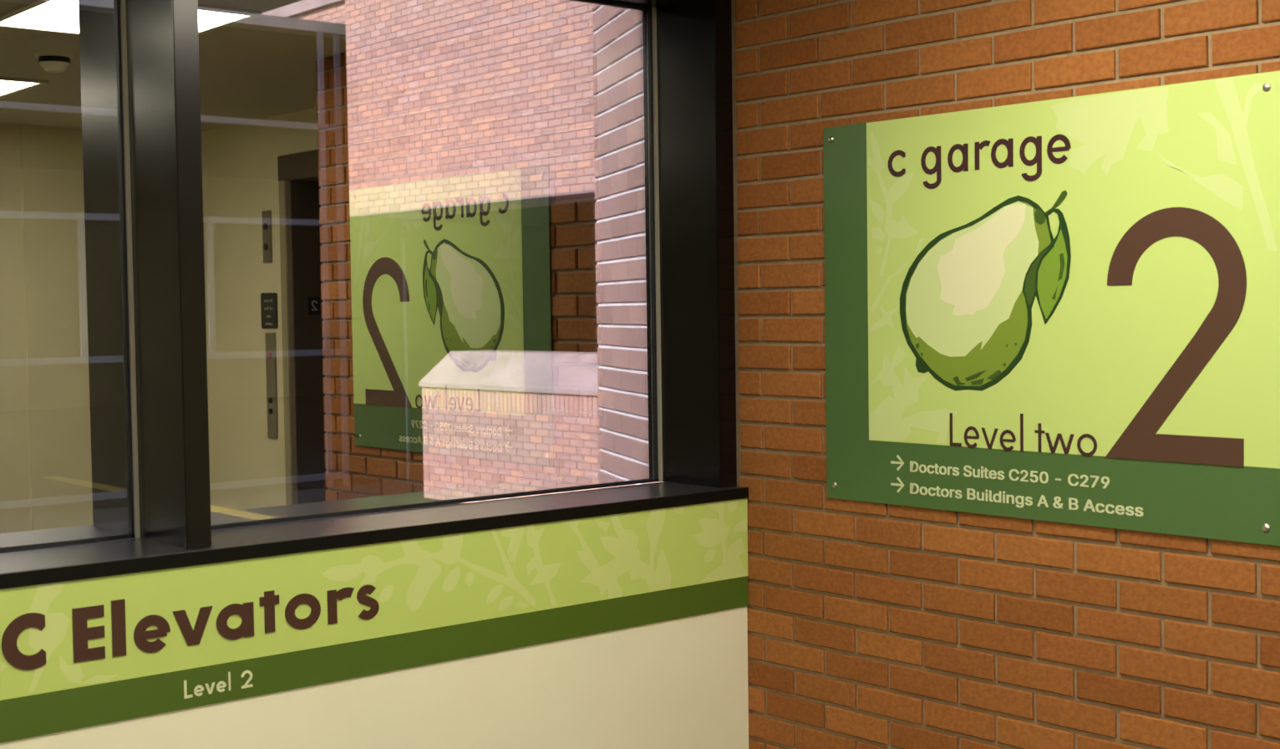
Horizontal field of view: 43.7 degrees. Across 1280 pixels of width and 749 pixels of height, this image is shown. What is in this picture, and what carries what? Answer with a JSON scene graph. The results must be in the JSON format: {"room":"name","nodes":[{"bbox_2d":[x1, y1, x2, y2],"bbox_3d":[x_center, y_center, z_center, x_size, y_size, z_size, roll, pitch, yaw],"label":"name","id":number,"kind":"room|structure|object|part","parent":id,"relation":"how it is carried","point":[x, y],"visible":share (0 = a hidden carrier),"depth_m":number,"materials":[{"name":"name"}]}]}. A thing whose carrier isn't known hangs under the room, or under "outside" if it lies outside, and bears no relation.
{"room":"parking garage","nodes":[
{"label":"parking garage","id":0,"kind":"room"},
{"bbox_2d":[0,605,748,748],"bbox_3d":[-2.095,0.260,2.243,6.003,2.457,0.270,-3,3,-40],"label":"wall","id":1,"kind":"structure","parent":0,"point":[682,683],"depth_m":3.63,"materials":[{"name":"beige paint"}]},
{"bbox_2d":[0,0,748,589],"bbox_3d":[-1.495,-0.275,2.773,4.363,1.336,0.338,-3,3,-40],"label":"window","id":2,"kind":"structure","parent":1,"relation":"in","point":[685,46],"depth_m":3.40,"materials":[{"name":"black metal"}]},
{"bbox_3d":[-1.464,0.379,2.769,4.356,0.026,0.254,-3,3,-40],"label":"sill","id":3,"kind":"part","parent":2,"relation":"part of","materials":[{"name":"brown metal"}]},
{"bbox_3d":[-0.487,-0.314,3.775,1.379,1.230,0.006,-3,3,-40],"label":"pane","id":4,"kind":"part","parent":2,"relation":"part of","materials":[{"name":"clear glass"}]},
{"bbox_3d":[-1.509,-0.910,2.727,4.330,0.063,0.300,-3,3,-40],"label":"head rail","id":5,"kind":"part","parent":2,"relation":"part of","materials":[{"name":"brown metal"}]},
{"bbox_2d":[0,497,748,742],"bbox_3d":[-0.750,0.503,3.219,2.696,0.280,0.008,-3,3,-40],"label":"sign","id":6,"kind":"object","parent":1,"relation":"attached to","point":[93,651],"visible":1,"depth_m":3.33,"materials":[{"name":"green plastic"}]},
{"bbox_2d":[591,3,661,487],"bbox_3d":[0.097,0.125,4.820,0.224,3.150,0.952,-1,2,-16],"label":"wall pier","id":7,"kind":"object","parent":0,"point":[618,101],"visible":0.32,"depth_m":4.93,"materials":[{"name":"brick"}]},
{"bbox_2d":[731,0,1279,748],"bbox_3d":[0.952,0.154,3.761,0.622,2.457,1.981,-3,3,-40],"label":"wall","id":8,"kind":"structure","parent":0,"point":[871,625],"depth_m":3.62,"materials":[{"name":"orange brick"}]},
{"bbox_2d":[822,70,1279,545],"bbox_3d":[0.829,-0.134,3.419,0.015,0.890,1.158,-3,3,-41],"label":"sign","id":9,"kind":"object","parent":8,"relation":"attached to","point":[1065,310],"visible":1,"depth_m":3.34,"materials":[{"name":"green plastic"}]},
{"bbox_2d":[899,190,1071,391],"bbox_3d":[0.748,-0.175,3.503,0.006,0.427,0.459,-3,3,-40],"label":"picture","id":10,"kind":"object","parent":9,"relation":"attached to","point":[985,276],"depth_m":3.49,"materials":[{"name":"green paint"}]},
{"label":"outside","id":11,"kind":"structure","parent":0,"visible":0},
{"bbox_2d":[0,393,461,553],"bbox_3d":[-10.192,1.439,16.446,40.000,0.150,31.670,-3,3,-40],"label":"ground","id":12,"kind":"structure","parent":11,"point":[271,437],"depth_m":20.85,"materials":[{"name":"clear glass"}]},
{"bbox_2d":[41,475,274,519],"bbox_3d":[-5.180,1.275,16.818,0.200,0.006,5.600,-3,3,-40],"label":"painted line","id":13,"kind":"object","parent":12,"relation":"on","point":[213,508],"visible":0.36,"depth_m":17.35,"materials":[{"name":"yellow paint"}]},
{"bbox_2d":[0,31,349,508],"bbox_3d":[-10.867,-0.861,10.970,20.050,4.920,0.060,-3,3,-40],"label":"window frame","id":14,"kind":"structure","parent":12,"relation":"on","point":[329,475],"depth_m":16.95,"materials":[{"name":"grey metal"}]},
{"bbox_3d":[-5.442,-0.840,15.599,0.060,1.340,0.040,-3,3,-40],"label":"post","id":15,"kind":"part","parent":14,"relation":"part of","materials":[{"name":"grey metal"}]},
{"bbox_3d":[-10.887,-2.300,10.910,20.050,0.066,0.060,-3,3,-40],"label":"rail","id":16,"kind":"part","parent":14,"relation":"part of","materials":[{"name":"grey metal"}]},
{"bbox_3d":[-10.873,-1.271,10.953,20.050,0.066,0.060,-3,3,-40],"label":"rail","id":17,"kind":"part","parent":14,"relation":"part of","materials":[{"name":"grey metal"}]},
{"bbox_3d":[-10.853,0.128,11.011,20.050,0.066,0.060,-3,3,-40],"label":"rail","id":18,"kind":"part","parent":14,"relation":"part of","materials":[{"name":"grey metal"}]},
{"bbox_3d":[-10.834,1.476,11.067,20.050,0.066,0.060,-3,3,-40],"label":"rail","id":19,"kind":"part","parent":14,"relation":"part of","materials":[{"name":"grey metal"}]},
{"bbox_3d":[-4.423,-0.890,16.467,0.060,1.340,0.040,-3,3,-40],"label":"post","id":20,"kind":"part","parent":14,"relation":"part of","materials":[{"name":"grey metal"}]},
{"bbox_3d":[-3.415,-1.230,17.317,0.060,4.920,0.040,-3,3,-40],"label":"post","id":21,"kind":"part","parent":14,"relation":"part of","materials":[{"name":"grey metal"}]},
{"bbox_3d":[-3.263,-1.237,17.446,0.060,4.920,0.040,-3,3,-40],"label":"post","id":22,"kind":"part","parent":14,"relation":"part of","materials":[{"name":"grey metal"}]},
{"bbox_2d":[0,0,599,411],"bbox_3d":[-12.345,-7.145,15.388,36.400,17.150,26.500,-3,3,-40],"label":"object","id":23,"kind":"object","parent":12,"relation":"on","point":[522,279],"visible":0.19,"depth_m":32.73,"materials":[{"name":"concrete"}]},
{"bbox_2d":[259,0,345,24],"bbox_3d":[-6.065,-4.164,21.261,0.460,0.430,9.450,-3,3,-40],"label":"wall","id":24,"kind":"structure","parent":23,"relation":"on","point":[330,11],"depth_m":18.16,"materials":[{"name":"brick"}]},
{"bbox_2d":[402,239,410,480],"bbox_3d":[-2.621,-0.155,17.924,0.025,2.700,0.025,-3,3,-40],"label":"steel pole","id":25,"kind":"object","parent":12,"relation":"on","point":[403,241],"visible":1,"depth_m":17.92,"materials":[{"name":"grey metal"}]},
{"bbox_2d":[345,0,600,502],"bbox_3d":[-0.102,-3.263,14.180,0.830,9.150,8.500,-3,3,-40],"label":"wall","id":26,"kind":"structure","parent":12,"relation":"on","point":[455,107],"depth_m":15.38,"materials":[{"name":"brick"}]}
]}

